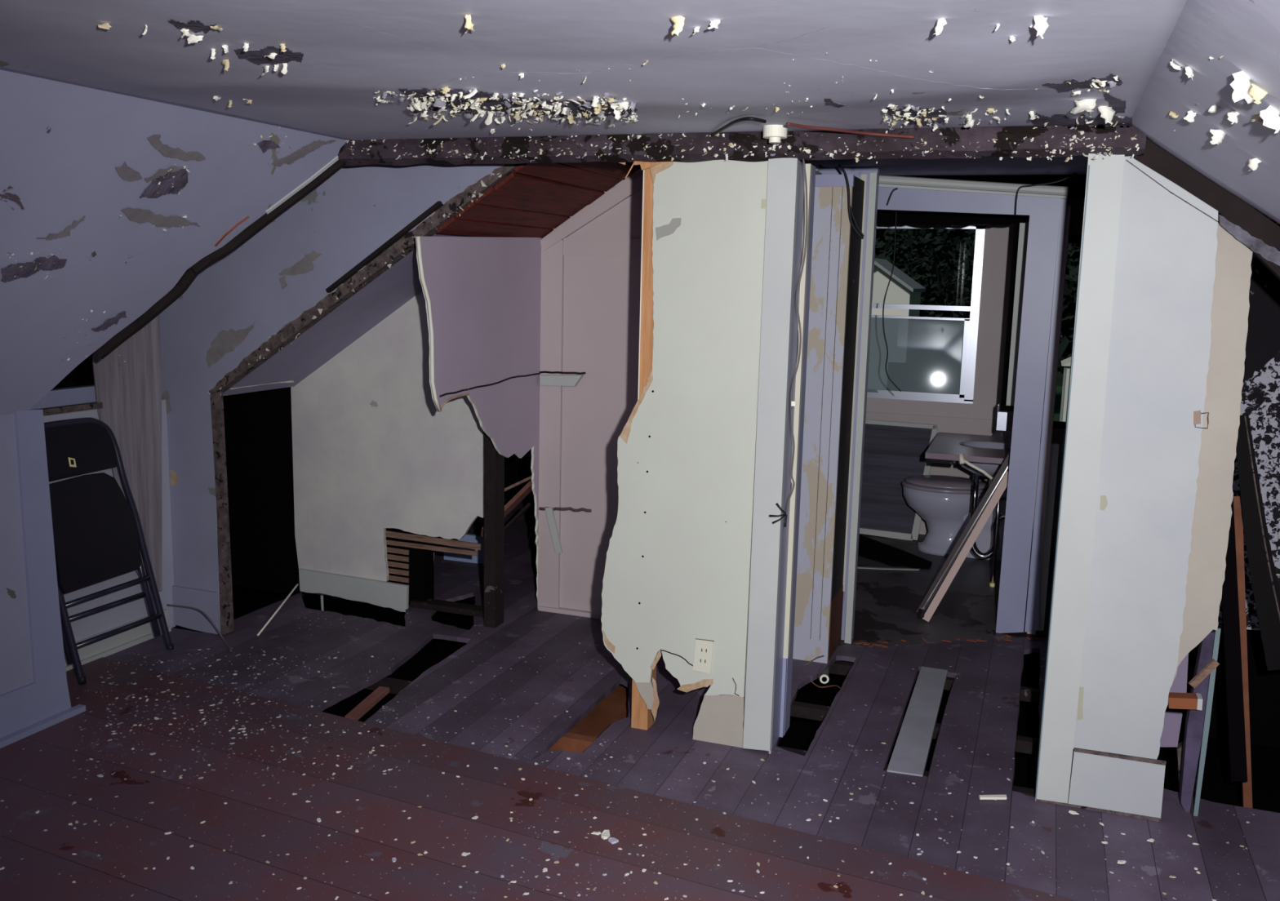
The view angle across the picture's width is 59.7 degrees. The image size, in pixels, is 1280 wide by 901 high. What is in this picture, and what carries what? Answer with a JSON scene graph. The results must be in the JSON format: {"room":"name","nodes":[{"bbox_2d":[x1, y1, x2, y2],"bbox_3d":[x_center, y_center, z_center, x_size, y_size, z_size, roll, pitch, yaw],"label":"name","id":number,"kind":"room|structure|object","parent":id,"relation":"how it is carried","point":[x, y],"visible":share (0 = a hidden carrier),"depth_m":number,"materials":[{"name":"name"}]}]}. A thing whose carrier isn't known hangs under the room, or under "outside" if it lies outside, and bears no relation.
{"room":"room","nodes":[
{"label":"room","id":0,"kind":"room"},
{"bbox_2d":[0,413,66,694],"bbox_3d":[-2.904,0.718,1.973,0.090,1.130,4.470,5,10,20],"label":"wall","id":1,"kind":"structure","parent":0,"point":[15,656],"depth_m":3.84,"materials":[{"name":"purple paint"}]},
{"bbox_2d":[0,671,71,737],"bbox_3d":[-2.438,1.023,3.189,0.014,0.170,1.966,5,10,20],"label":"trim","id":2,"kind":"structure","parent":1,"relation":"attached to","point":[24,706],"depth_m":3.95,"materials":[{"name":"purple paint"}]},
{"bbox_2d":[13,408,64,682],"bbox_3d":[-2.116,0.336,3.935,0.012,0.976,0.133,5,10,20],"label":"trim","id":3,"kind":"structure","parent":1,"relation":"attached to","point":[42,595],"depth_m":3.92,"materials":[{"name":"purple paint"}]},
{"bbox_2d":[0,704,85,748],"bbox_3d":[-2.412,1.094,3.209,0.030,0.025,2.000,5,10,20],"label":"baseboard","id":4,"kind":"structure","parent":1,"relation":"attached to","point":[42,725],"depth_m":3.96,"materials":[{"name":"purple paint"}]},
{"bbox_2d":[43,399,175,641],"bbox_3d":[-2.324,0.360,4.585,0.050,1.050,1.020,5,10,20],"label":"wall","id":5,"kind":"structure","parent":0,"point":[88,626],"depth_m":4.82,"materials":[{"name":"paint"}]},
{"bbox_2d":[29,384,96,409],"bbox_3d":[-2.362,-0.380,4.370,0.050,0.425,0.800,5,10,20],"label":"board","id":6,"kind":"structure","parent":5,"relation":"in","point":[60,397],"depth_m":4.49,"materials":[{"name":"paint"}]},
{"bbox_2d":[34,401,102,416],"bbox_3d":[-2.396,-0.151,4.363,0.145,0.025,0.700,5,10,20],"label":"window sill","id":7,"kind":"structure","parent":5,"relation":"on","point":[89,406],"depth_m":4.47,"materials":[{"name":"grey wood"}]},
{"bbox_2d":[63,608,171,671],"bbox_3d":[-2.299,0.832,4.641,0.030,0.100,0.910,5,10,20],"label":"baseboard","id":8,"kind":"structure","parent":5,"relation":"attached to","point":[109,646],"depth_m":4.78,"materials":[{"name":"white paint"}]},
{"bbox_2d":[91,302,162,591],"bbox_3d":[-2.156,-0.004,4.729,0.279,1.273,0.011,-7,13,-44],"label":"curtain","id":9,"kind":"object","parent":5,"relation":"attached to","point":[130,391],"visible":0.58,"depth_m":4.73,"materials":[{"name":"fabric"}]},
{"bbox_2d":[0,70,347,415],"bbox_3d":[-2.335,-0.346,1.986,0.884,0.993,5.190,5,10,20],"label":"ceiling","id":10,"kind":"structure","parent":0,"point":[74,159],"depth_m":3.52,"materials":[{"name":"paint"}]},
{"bbox_2d":[52,163,505,632],"bbox_3d":[-1.911,-0.247,4.928,3.063,2.202,0.071,5,10,20],"label":"wall","id":11,"kind":"structure","parent":0,"point":[246,297],"depth_m":4.74,"materials":[{"name":"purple paint"}]},
{"bbox_2d":[172,585,220,634],"bbox_3d":[-2.032,0.725,5.074,0.296,0.200,0.012,5,10,20],"label":"baseboard","id":12,"kind":"structure","parent":11,"relation":"attached to","point":[206,601],"depth_m":5.06,"materials":[{"name":"purple paint"}]},
{"bbox_2d":[210,391,234,634],"bbox_3d":[-1.859,0.290,4.963,0.060,1.111,0.030,5,10,20],"label":"trim","id":13,"kind":"structure","parent":11,"relation":"attached to","point":[226,606],"depth_m":4.95,"materials":[{"name":"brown wood"}]},
{"bbox_2d":[208,164,518,395],"bbox_3d":[-1.203,-0.671,4.592,1.536,1.034,0.106,5,10,20],"label":"rafter","id":14,"kind":"object","parent":11,"relation":"attached to","point":[402,243],"visible":0.95,"depth_m":4.53,"materials":[{"name":"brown wood"}]},
{"bbox_2d":[435,161,640,238],"bbox_3d":[0.051,-1.354,4.532,1.447,0.980,0.971,5,10,20],"label":"roof sheathing","id":15,"kind":"structure","parent":11,"relation":"attached to","point":[519,206],"depth_m":4.68,"materials":[{"name":"wood"}]},
{"bbox_2d":[222,232,475,395],"bbox_3d":[-1.301,-0.607,5.004,1.118,0.756,0.670,5,10,20],"label":"ceiling","id":16,"kind":"structure","parent":0,"point":[401,282],"depth_m":5.07,"materials":[{"name":"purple paint"}]},
{"bbox_2d":[222,290,484,595],"bbox_3d":[-1.919,-0.172,5.669,2.560,1.820,0.060,5,10,20],"label":"wall","id":17,"kind":"structure","parent":0,"point":[373,451],"depth_m":5.49,"materials":[{"name":"beige paint"}]},
{"bbox_2d":[298,568,408,612],"bbox_3d":[-1.434,0.698,5.575,0.632,0.146,0.018,5,10,20],"label":"baseboard","id":18,"kind":"structure","parent":17,"relation":"attached to","point":[395,596],"depth_m":5.56,"materials":[{"name":"white paint"}]},
{"bbox_2d":[386,539,477,555],"bbox_3d":[-1.018,0.473,5.427,0.508,0.026,0.008,5,10,20],"label":"lath","id":19,"kind":"object","parent":17,"relation":"attached to","point":[388,542],"visible":1,"depth_m":5.42,"materials":[{"name":"brown wood"}]},
{"bbox_2d":[385,530,480,550],"bbox_3d":[-1.008,0.435,5.412,0.525,0.041,0.008,5,10,20],"label":"lath","id":20,"kind":"object","parent":17,"relation":"attached to","point":[388,534],"visible":1,"depth_m":5.41,"materials":[{"name":"brown wood"}]},
{"bbox_2d":[480,480,532,537],"bbox_3d":[-0.633,0.272,5.432,0.061,0.273,0.382,9,12,41],"label":"board","id":21,"kind":"object","parent":17,"relation":"attached to","point":[517,499],"visible":0.57,"depth_m":5.44,"materials":[{"name":"wood"}]},
{"bbox_2d":[444,533,484,564],"bbox_3d":[-0.987,0.568,6.387,0.296,0.180,0.030,5,10,20],"label":"wall","id":22,"kind":"structure","parent":0,"point":[477,539],"depth_m":6.37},
{"bbox_2d":[415,235,542,599],"bbox_3d":[-0.667,-0.034,4.883,0.024,1.808,1.158,5,10,20],"label":"wall","id":23,"kind":"structure","parent":0,"point":[482,295],"depth_m":4.83,"materials":[{"name":"paint"}]},
{"bbox_2d":[504,448,534,502],"bbox_3d":[-0.775,-1.016,8.242,3.250,3.300,0.060,5,10,20],"label":"wall","id":24,"kind":"structure","parent":0,"point":[517,469],"depth_m":8.44,"materials":[{"name":"black"}]},
{"bbox_2d":[0,0,1279,362],"bbox_3d":[-0.910,-0.312,1.431,3.578,0.846,5.120,5,10,20],"label":"ceiling","id":25,"kind":"structure","parent":0,"point":[375,70],"depth_m":2.40,"materials":[{"name":"paint"}]},
{"bbox_2d":[763,124,787,143],"bbox_3d":[0.415,-0.974,3.428,0.074,0.055,0.074,5,10,20],"label":"ceiling box","id":26,"kind":"object","parent":25,"relation":"attached to","point":[775,133],"visible":0.88,"depth_m":3.40,"materials":[{"name":"white plastic"}]},
{"bbox_2d":[786,122,914,138],"bbox_3d":[0.613,-0.956,3.344,0.443,0.022,0.098,-2,10,-22],"label":"cable","id":27,"kind":"object","parent":25,"relation":"attached to","point":[883,135],"visible":1,"depth_m":3.38,"materials":[{"name":"plastic"}]},
{"bbox_2d":[0,499,1279,900],"bbox_3d":[0.044,1.151,3.358,8.000,0.026,8.950,5,10,20],"label":"floor","id":28,"kind":"structure","parent":0,"point":[483,793],"depth_m":3.61,"materials":[{"name":"wood"}]},
{"bbox_2d":[44,417,173,684],"bbox_3d":[-2.194,0.388,4.545,0.207,1.039,0.540,5,10,20],"label":"folding chair","id":29,"kind":"object","parent":28,"relation":"on","point":[98,534],"visible":0.79,"depth_m":4.48,"materials":[{"name":"metal"}]},
{"bbox_2d":[344,686,389,720],"bbox_3d":[-1.072,0.997,4.391,0.045,0.050,0.256,4,9,18],"label":"board piece","id":30,"kind":"object","parent":28,"relation":"in","point":[380,692],"visible":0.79,"depth_m":4.38,"materials":[{"name":"wood"}]},
{"bbox_2d":[364,676,411,694],"bbox_3d":[-0.924,0.976,4.557,0.850,0.047,0.044,5,10,20],"label":"joist","id":31,"kind":"object","parent":28,"relation":"in","point":[395,686],"visible":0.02,"depth_m":4.57,"materials":[{"name":"brown wood"}]},
{"bbox_2d":[409,598,484,617],"bbox_3d":[-0.906,0.771,5.467,0.460,0.030,0.080,5,10,20],"label":"plate","id":32,"kind":"object","parent":28,"relation":"on","point":[472,610],"visible":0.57,"depth_m":5.45,"materials":[{"name":"brown wood"}]},
{"bbox_2d":[408,532,434,605],"bbox_3d":[-1.087,0.578,5.538,0.092,0.380,0.090,5,10,20],"label":"stud","id":33,"kind":"object","parent":32,"relation":"on","point":[421,583],"visible":0.64,"depth_m":5.50,"materials":[{"name":"wood"}]},
{"bbox_2d":[484,431,504,627],"bbox_3d":[-0.670,-0.042,5.135,0.058,1.750,0.090,5,10,20],"label":"stud","id":34,"kind":"object","parent":28,"relation":"on","point":[494,462],"visible":0.5,"depth_m":5.17,"materials":[{"name":"brown wood"}]},
{"bbox_2d":[549,732,597,752],"bbox_3d":[-0.156,1.119,4.057,0.550,0.137,0.044,5,10,20],"label":"joist","id":35,"kind":"object","parent":28,"relation":"attached to","point":[570,742],"visible":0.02,"depth_m":4.06,"materials":[{"name":"wood"}]},
{"bbox_2d":[568,684,628,737],"bbox_3d":[-0.186,1.080,4.422,0.510,0.020,1.291,0,9,-6],"label":"board","id":36,"kind":"object","parent":35,"relation":"attached to","point":[613,708],"visible":0.12,"depth_m":4.48,"materials":[{"name":"wood"}]},
{"bbox_2d":[0,612,1254,899],"bbox_3d":[-0.173,0.994,4.235,4.195,0.006,2.570,1,9,-2],"label":"crumbs","id":37,"kind":"object","parent":28,"relation":"on","point":[109,683],"visible":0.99,"depth_m":3.83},
{"bbox_2d":[631,168,656,730],"bbox_3d":[0.036,0.005,3.980,0.063,2.050,0.085,5,10,20],"label":"stud","id":38,"kind":"object","parent":28,"relation":"on","point":[642,718],"visible":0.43,"depth_m":3.87,"materials":[{"name":"brown wood"}]},
{"bbox_2d":[857,534,932,568],"bbox_3d":[1.445,0.618,6.852,0.321,0.012,0.892,-3,10,-25],"label":"hole","id":39,"kind":"object","parent":28,"relation":"on","point":[869,548],"visible":0.89,"depth_m":6.73,"materials":[{"name":"black"}]},
{"bbox_2d":[859,419,937,540],"bbox_3d":[1.577,0.184,7.262,0.655,0.756,0.125,5,10,20],"label":"wainscoting","id":40,"kind":"structure","parent":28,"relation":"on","point":[894,451],"depth_m":7.24,"materials":[{"name":"white paint"}]},
{"bbox_2d":[790,701,1039,755],"bbox_3d":[1.028,1.064,4.300,1.400,0.047,0.044,5,10,20],"label":"joist","id":41,"kind":"object","parent":28,"relation":"in","point":[1024,744],"visible":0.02,"depth_m":4.39,"materials":[{"name":"brown wood"}]},
{"bbox_2d":[886,666,947,776],"bbox_3d":[1.084,1.024,4.288,0.121,0.020,1.107,5,10,20],"label":"plank","id":42,"kind":"object","parent":28,"relation":"on","point":[909,756],"visible":1,"depth_m":4.18,"materials":[{"name":"wood"}]},
{"bbox_2d":[829,660,1039,703],"bbox_3d":[1.287,0.993,4.786,1.250,0.047,0.044,5,10,20],"label":"joist","id":43,"kind":"object","parent":28,"relation":"in","point":[841,668],"visible":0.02,"depth_m":4.75,"materials":[{"name":"brown wood"}]},
{"bbox_2d":[902,429,1012,560],"bbox_3d":[1.983,0.256,6.889,0.708,0.740,0.510,5,10,20],"label":"toilet","id":44,"kind":"object","parent":28,"relation":"on","point":[944,502],"visible":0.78,"depth_m":6.75,"materials":[{"name":"ceramic"}]},
{"bbox_2d":[915,453,1010,617],"bbox_3d":[1.569,0.417,5.489,0.488,0.836,0.185,-1,9,-17],"label":"batten","id":45,"kind":"object","parent":28,"relation":"on","point":[1004,468],"visible":0.89,"depth_m":5.48,"materials":[{"name":"beige wood"}]},
{"bbox_2d":[922,471,1008,622],"bbox_3d":[1.590,0.469,5.416,0.400,0.757,0.031,1,9,-2],"label":"batten","id":46,"kind":"object","parent":28,"relation":"on","point":[1003,484],"visible":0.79,"depth_m":5.41,"materials":[{"name":"wood"}]},
{"bbox_2d":[924,431,1011,587],"bbox_3d":[1.924,0.336,6.315,0.582,0.758,0.938,5,10,20],"label":"sink","id":47,"kind":"object","parent":28,"relation":"on","point":[984,455],"visible":0.71,"depth_m":6.17,"materials":[{"name":"ceramic"}]},
{"bbox_2d":[924,431,1011,464],"bbox_3d":[1.940,-0.014,6.283,0.582,0.030,0.889,5,10,20],"label":"countertop","id":48,"kind":"structure","parent":47,"relation":"on","point":[945,446],"depth_m":6.10,"materials":[{"name":"stone"}]},
{"bbox_2d":[959,441,1011,449],"bbox_3d":[1.967,0.032,6.290,0.330,0.128,0.270,5,10,20],"label":"basin","id":49,"kind":"object","parent":47,"relation":"in","point":[975,445],"depth_m":6.38,"materials":[{"name":"ceramic"}]},
{"bbox_2d":[1178,629,1214,812],"bbox_3d":[1.763,0.864,3.530,0.059,0.619,0.050,5,10,20],"label":"stud","id":50,"kind":"object","parent":28,"relation":"on","point":[1194,721],"visible":0.73,"depth_m":3.52,"materials":[{"name":"wood"}]},
{"bbox_2d":[1160,711,1182,746],"bbox_3d":[1.710,0.902,3.599,0.062,0.122,0.012,5,10,20],"label":"scrap","id":51,"kind":"object","parent":50,"relation":"attached to","point":[1172,721],"visible":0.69,"depth_m":3.59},
{"bbox_2d":[1168,653,1188,693],"bbox_3d":[1.722,0.716,3.567,0.058,0.156,0.012,5,10,20],"label":"scrap","id":52,"kind":"object","parent":50,"relation":"attached to","point":[1179,685],"visible":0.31,"depth_m":3.56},
{"bbox_2d":[1193,627,1221,816],"bbox_3d":[1.770,0.861,3.485,0.020,0.637,0.012,5,10,20],"label":"strip","id":53,"kind":"object","parent":28,"relation":"on","point":[1217,633],"visible":0.85,"depth_m":3.48,"materials":[{"name":"wood"}]},
{"bbox_2d":[1221,496,1247,782],"bbox_3d":[2.047,0.636,3.859,0.058,0.979,0.278,0,9,-9],"label":"leaning board","id":54,"kind":"object","parent":28,"relation":"on","point":[1229,599],"visible":0.71,"depth_m":3.84,"materials":[{"name":"wood"}]},
{"bbox_2d":[1235,414,1279,671],"bbox_3d":[2.144,0.319,3.842,0.069,0.864,0.298,-5,11,-34],"label":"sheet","id":55,"kind":"object","parent":54,"relation":"attached to","point":[1265,587],"visible":0.95,"depth_m":3.84,"materials":[{"name":"grey wood"}]},
{"bbox_2d":[537,160,818,613],"bbox_3d":[0.125,-0.238,5.146,1.300,2.172,0.048,5,10,20],"label":"wall","id":56,"kind":"structure","parent":0,"point":[602,294],"depth_m":5.26,"materials":[{"name":"pink paint"}]},
{"bbox_2d":[537,240,564,609],"bbox_3d":[-0.430,-0.098,5.367,0.110,1.800,0.018,5,10,20],"label":"trim","id":57,"kind":"structure","parent":56,"relation":"attached to","point":[553,258],"depth_m":5.35,"materials":[{"name":"pink paint"}]},
{"bbox_2d":[545,506,562,554],"bbox_3d":[-0.418,0.387,5.407,0.091,0.232,0.018,3,9,9],"label":"stick","id":58,"kind":"object","parent":56,"relation":"attached to","point":[549,512],"visible":1,"depth_m":5.40,"materials":[{"name":"white paint"}]},
{"bbox_2d":[539,374,583,386],"bbox_3d":[-0.370,-0.334,5.282,0.216,0.060,0.030,5,10,20],"label":"cleat","id":59,"kind":"object","parent":56,"relation":"attached to","point":[562,380],"visible":1,"depth_m":5.27,"materials":[{"name":"white paint"}]},
{"bbox_2d":[538,605,601,618],"bbox_3d":[-0.092,0.810,5.371,0.860,0.022,0.030,5,10,20],"label":"baseboard","id":60,"kind":"structure","parent":56,"relation":"attached to","point":[561,610],"depth_m":5.45,"materials":[{"name":"pink paint"}]},
{"bbox_2d":[540,173,643,250],"bbox_3d":[-0.132,-1.138,5.099,0.712,0.454,0.024,5,10,20],"label":"trim","id":61,"kind":"structure","parent":56,"relation":"attached to","point":[635,185],"depth_m":5.12,"materials":[{"name":"pink paint"}]},
{"bbox_2d":[175,586,1279,813],"bbox_3d":[0.046,1.420,3.424,8.400,0.030,9.200,5,10,20],"label":"floor holes","id":62,"kind":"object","parent":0,"point":[1217,786],"depth_m":4.96,"materials":[{"name":"black"}]},
{"bbox_2d":[1233,496,1252,808],"bbox_3d":[2.120,0.710,3.924,0.034,1.087,0.222,-2,9,-18],"label":"leaning board","id":63,"kind":"object","parent":62,"relation":"on","point":[1246,786],"visible":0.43,"depth_m":3.91,"materials":[{"name":"wood"}]},
{"bbox_2d":[744,568,751,701],"bbox_3d":[0.433,0.036,3.909,0.151,2.030,0.050,5,10,20],"label":"wall","id":64,"kind":"structure","parent":0,"point":[750,569],"depth_m":4.01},
{"bbox_2d":[779,657,787,737],"bbox_3d":[0.516,0.893,4.044,0.022,0.300,0.020,5,10,20],"label":"trim","id":65,"kind":"structure","parent":64,"relation":"attached to","point":[784,660],"depth_m":4.04,"materials":[{"name":"purple paint"}]},
{"bbox_2d":[782,164,812,658],"bbox_3d":[0.543,-0.110,3.887,0.027,1.730,0.025,5,10,20],"label":"trim","id":66,"kind":"structure","parent":64,"relation":"attached to","point":[808,166],"depth_m":3.88,"materials":[{"name":"wood"}]},
{"bbox_2d":[783,165,815,735],"bbox_3d":[0.546,0.030,3.964,0.043,2.030,0.090,5,10,20],"label":"trim","id":67,"kind":"structure","parent":64,"relation":"attached to","point":[789,664],"depth_m":3.97,"materials":[{"name":"purple paint"}]},
{"bbox_2d":[792,186,853,663],"bbox_3d":[0.684,-0.100,4.749,0.335,2.050,0.021,5,10,20],"label":"wall","id":68,"kind":"structure","parent":0,"point":[831,237],"depth_m":4.70,"materials":[{"name":"paint"}]},
{"bbox_2d":[814,174,854,186],"bbox_3d":[0.707,-1.107,4.580,0.340,0.048,0.020,5,10,20],"label":"trim","id":69,"kind":"structure","parent":68,"relation":"attached to","point":[821,180],"depth_m":4.54,"materials":[{"name":"purple paint"}]},
{"bbox_2d":[827,176,864,661],"bbox_3d":[0.892,-0.123,4.857,0.020,2.070,0.330,5,10,20],"label":"wall","id":70,"kind":"structure","parent":0,"point":[859,184],"depth_m":4.84,"materials":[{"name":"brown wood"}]},
{"bbox_2d":[844,173,878,644],"bbox_3d":[0.985,-0.157,4.974,0.030,2.105,0.040,5,10,20],"label":"trim","id":71,"kind":"structure","parent":70,"relation":"attached to","point":[873,178],"depth_m":4.95,"materials":[{"name":"white paint"}]},
{"bbox_2d":[818,165,879,639],"bbox_3d":[0.779,-0.198,5.092,0.497,2.140,0.050,5,10,20],"label":"wall","id":72,"kind":"structure","parent":0,"point":[852,170],"depth_m":4.92,"materials":[{"name":"purple paint"}]},
{"bbox_2d":[843,174,866,591],"bbox_3d":[0.949,-0.276,4.970,0.026,1.860,0.020,5,10,20],"label":"trim","id":73,"kind":"structure","parent":72,"relation":"attached to","point":[864,177],"depth_m":4.95,"materials":[{"name":"wood"}]},
{"bbox_2d":[600,155,1252,759],"bbox_3d":[0.820,0.074,3.651,2.011,2.072,0.034,5,10,20],"label":"wall","id":74,"kind":"structure","parent":0,"point":[1181,305],"depth_m":3.52,"materials":[{"name":"white paint"}]},
{"bbox_2d":[692,638,714,674],"bbox_3d":[0.224,0.729,3.951,0.074,0.122,0.006,5,10,20],"label":"wall outlet","id":75,"kind":"object","parent":74,"relation":"attached to","point":[703,655],"visible":1,"depth_m":3.95,"materials":[{"name":"white plastic"}]},
{"bbox_2d":[742,158,805,751],"bbox_3d":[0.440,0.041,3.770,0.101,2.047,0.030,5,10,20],"label":"trim","id":76,"kind":"structure","parent":74,"relation":"attached to","point":[783,173],"depth_m":3.75,"materials":[{"name":"white paint"}]},
{"bbox_2d":[1035,153,1124,803],"bbox_3d":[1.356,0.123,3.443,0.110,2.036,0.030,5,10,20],"label":"trim","id":77,"kind":"structure","parent":74,"relation":"attached to","point":[1095,309],"depth_m":3.42,"materials":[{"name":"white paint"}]},
{"bbox_2d":[1036,799,1160,822],"bbox_3d":[1.458,1.139,3.557,0.366,0.014,0.030,5,10,20],"label":"trim","id":78,"kind":"structure","parent":74,"relation":"attached to","point":[1144,817],"depth_m":3.53,"materials":[{"name":"grey wood"}]},
{"bbox_2d":[1067,750,1165,817],"bbox_3d":[1.504,1.050,3.521,0.270,0.186,0.016,5,10,20],"label":"baseboard","id":79,"kind":"structure","parent":74,"relation":"attached to","point":[1096,781],"depth_m":3.51,"materials":[{"name":"white paint"}]},
{"bbox_2d":[1074,747,1166,765],"bbox_3d":[1.504,0.959,3.498,0.266,0.014,0.006,5,10,20],"label":"trim","id":80,"kind":"structure","parent":74,"relation":"attached to","point":[1076,749],"depth_m":3.49,"materials":[{"name":"grey wood"}]},
{"bbox_2d":[1168,692,1202,710],"bbox_3d":[1.695,0.780,3.472,0.096,0.045,0.051,5,10,20],"label":"wood block","id":81,"kind":"object","parent":74,"relation":"attached to","point":[1175,700],"visible":0.89,"depth_m":3.45,"materials":[{"name":"brown wood"}]},
{"bbox_2d":[1188,658,1219,688],"bbox_3d":[1.736,0.687,3.433,0.083,0.094,0.012,2,9,3],"label":"lath","id":82,"kind":"object","parent":74,"relation":"attached to","point":[1212,664],"visible":1,"depth_m":3.43,"materials":[{"name":"brown wood"}]},
{"bbox_2d":[1133,137,1279,279],"bbox_3d":[1.680,-0.665,3.229,0.528,0.506,0.050,5,10,20],"label":"rafter","id":83,"kind":"object","parent":74,"relation":"attached to","point":[1233,209],"visible":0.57,"depth_m":3.20,"materials":[{"name":"wood"}]},
{"bbox_2d":[1218,214,1279,266],"bbox_3d":[1.768,-0.577,3.173,0.233,0.184,0.010,5,10,20],"label":"strip","id":84,"kind":"object","parent":74,"relation":"attached to","point":[1270,254],"visible":1,"depth_m":3.18,"materials":[{"name":"paint"}]},
{"bbox_2d":[811,155,1088,198],"bbox_3d":[1.449,-1.316,5.238,2.800,0.065,3.710,5,10,20],"label":"ceiling","id":85,"kind":"structure","parent":0,"point":[993,166],"depth_m":4.82,"materials":[{"name":"paint"}]},
{"bbox_2d":[337,125,1146,166],"bbox_3d":[0.132,-1.024,3.710,2.840,0.128,0.114,5,10,20],"label":"ceiling beam","id":86,"kind":"structure","parent":85,"relation":"attached to","point":[381,153],"depth_m":3.59,"materials":[{"name":"paint"}]},
{"bbox_2d":[768,159,807,527],"bbox_3d":[0.489,-0.339,3.659,0.082,1.204,0.022,5,10,20],"label":"cable","id":87,"kind":"object","parent":86,"relation":"hanging from","point":[793,403],"visible":1,"depth_m":3.67,"materials":[{"name":"white plastic"}]},
{"bbox_2d":[865,198,1084,547],"bbox_3d":[2.079,-0.575,7.166,2.800,2.300,0.100,5,10,20],"label":"wall","id":88,"kind":"structure","parent":0,"point":[998,238],"depth_m":7.06,"materials":[{"name":"paint"}]},
{"bbox_2d":[866,223,985,404],"bbox_3d":[1.772,-0.885,7.192,0.801,1.130,0.100,4,9,18],"label":"window","id":89,"kind":"structure","parent":88,"relation":"in","point":[966,395],"depth_m":7.09,"materials":[{"name":"wood"}]},
{"bbox_2d":[866,411,1042,427],"bbox_3d":[1.657,-0.229,7.313,1.960,0.030,0.012,5,10,20],"label":"trim","id":90,"kind":"structure","parent":88,"relation":"attached to","point":[1010,423],"depth_m":7.21,"materials":[{"name":"wood"}]},
{"bbox_2d":[1031,442,1059,631],"bbox_3d":[1.904,0.416,5.295,0.093,0.912,0.030,5,10,20],"label":"wall","id":91,"kind":"structure","parent":0,"point":[1055,446],"depth_m":5.26,"materials":[{"name":"white paint"}]},
{"bbox_2d":[1024,199,1066,632],"bbox_3d":[1.889,-0.145,5.152,0.061,2.046,0.030,5,10,20],"label":"trim","id":92,"kind":"structure","parent":91,"relation":"attached to","point":[1032,621],"depth_m":5.18,"materials":[{"name":"purple paint"}]},
{"bbox_2d":[1026,205,1071,635],"bbox_3d":[2.224,-0.246,6.063,0.038,2.000,1.940,5,10,20],"label":"wall","id":93,"kind":"structure","parent":0,"point":[1056,344],"depth_m":5.13,"materials":[{"name":"black"}]},
{"bbox_2d":[877,186,1061,633],"bbox_3d":[1.425,-0.192,5.296,0.931,2.107,0.030,5,10,20],"label":"trim","id":94,"kind":"structure","parent":93,"relation":"attached to","point":[1044,213],"depth_m":5.14,"materials":[{"name":"purple paint"}]},
{"bbox_2d":[878,175,1068,199],"bbox_3d":[1.481,-1.207,5.094,0.897,0.112,0.055,5,10,20],"label":"trim","id":95,"kind":"structure","parent":93,"relation":"attached to","point":[914,183],"depth_m":5.07,"materials":[{"name":"white paint"}]},
{"bbox_2d":[996,222,1029,431],"bbox_3d":[2.011,-0.695,5.800,0.227,1.240,0.350,5,10,20],"label":"upper cabinet","id":96,"kind":"object","parent":93,"relation":"attached to","point":[1020,230],"visible":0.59,"depth_m":5.71,"materials":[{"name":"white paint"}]},
{"bbox_2d":[876,209,1029,226],"bbox_3d":[1.609,-1.255,5.920,0.893,0.135,0.050,5,10,20],"label":"trim","id":97,"kind":"structure","parent":96,"relation":"attached to","point":[884,216],"depth_m":5.90,"materials":[{"name":"wood"}]},
{"bbox_2d":[1131,0,1279,224],"bbox_3d":[1.841,0.452,0.527,2.830,1.913,5.120,5,10,20],"label":"ceiling","id":98,"kind":"structure","parent":0,"point":[1246,33],"depth_m":2.31,"materials":[{"name":"paint"}]},
{"bbox_2d":[1164,626,1279,747],"bbox_3d":[3.298,0.923,4.435,2.650,0.750,0.050,5,10,20],"label":"wall","id":99,"kind":"structure","parent":0,"point":[1264,685],"depth_m":4.69,"materials":[{"name":"black"}]},
{"bbox_2d":[1217,200,1279,631],"bbox_3d":[3.352,-0.251,4.025,2.450,2.100,0.050,5,10,20],"label":"wall","id":100,"kind":"structure","parent":0,"point":[1260,391],"depth_m":4.35,"materials":[{"name":"black"}]},
{"label":"outside","id":101,"kind":"structure","parent":0,"visible":0},
{"bbox_2d":[916,361,1062,421],"bbox_3d":[16.813,-2.125,46.486,120.000,0.200,81.500,5,10,20],"label":"lawn","id":102,"kind":"structure","parent":101,"point":[1059,389],"depth_m":46.31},
{"bbox_2d":[867,257,942,393],"bbox_3d":[5.899,-1.958,26.594,2.700,5.154,2.600,5,10,20],"label":"house","id":103,"kind":"structure","parent":102,"relation":"on","point":[901,335],"depth_m":25.46,"materials":[{"name":"white"}]},
{"bbox_2d":[875,228,976,394],"bbox_3d":[10.716,-5.789,38.245,5.364,9.346,3.818,5,10,20],"label":"leafy tree","id":104,"kind":"object","parent":102,"relation":"on","point":[958,282],"visible":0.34,"depth_m":37.70,"materials":[{"name":"green plant"}]},
{"bbox_2d":[874,228,1080,386],"bbox_3d":[16.041,-12.075,54.125,53.047,18.605,6.591,5,10,20],"label":"foliage","id":105,"kind":"object","parent":102,"relation":"on","point":[1067,331],"visible":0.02,"depth_m":53.16,"materials":[{"name":"green plant"}]},
{"bbox_2d":[1059,356,1071,422],"bbox_3d":[13.074,-1.533,32.616,1.560,2.778,2.200,5,10,20],"label":"shed","id":106,"kind":"object","parent":102,"relation":"on","point":[1066,362],"visible":0.06,"depth_m":31.89,"materials":[{"name":"white"}]},
{"bbox_2d":[1063,244,1079,325],"bbox_3d":[20.950,-5.983,40.947,11.216,9.372,8.129,5,10,20],"label":"leafy tree","id":107,"kind":"object","parent":102,"relation":"on","point":[1070,267],"visible":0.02,"depth_m":42.16,"materials":[{"name":"green plant"}]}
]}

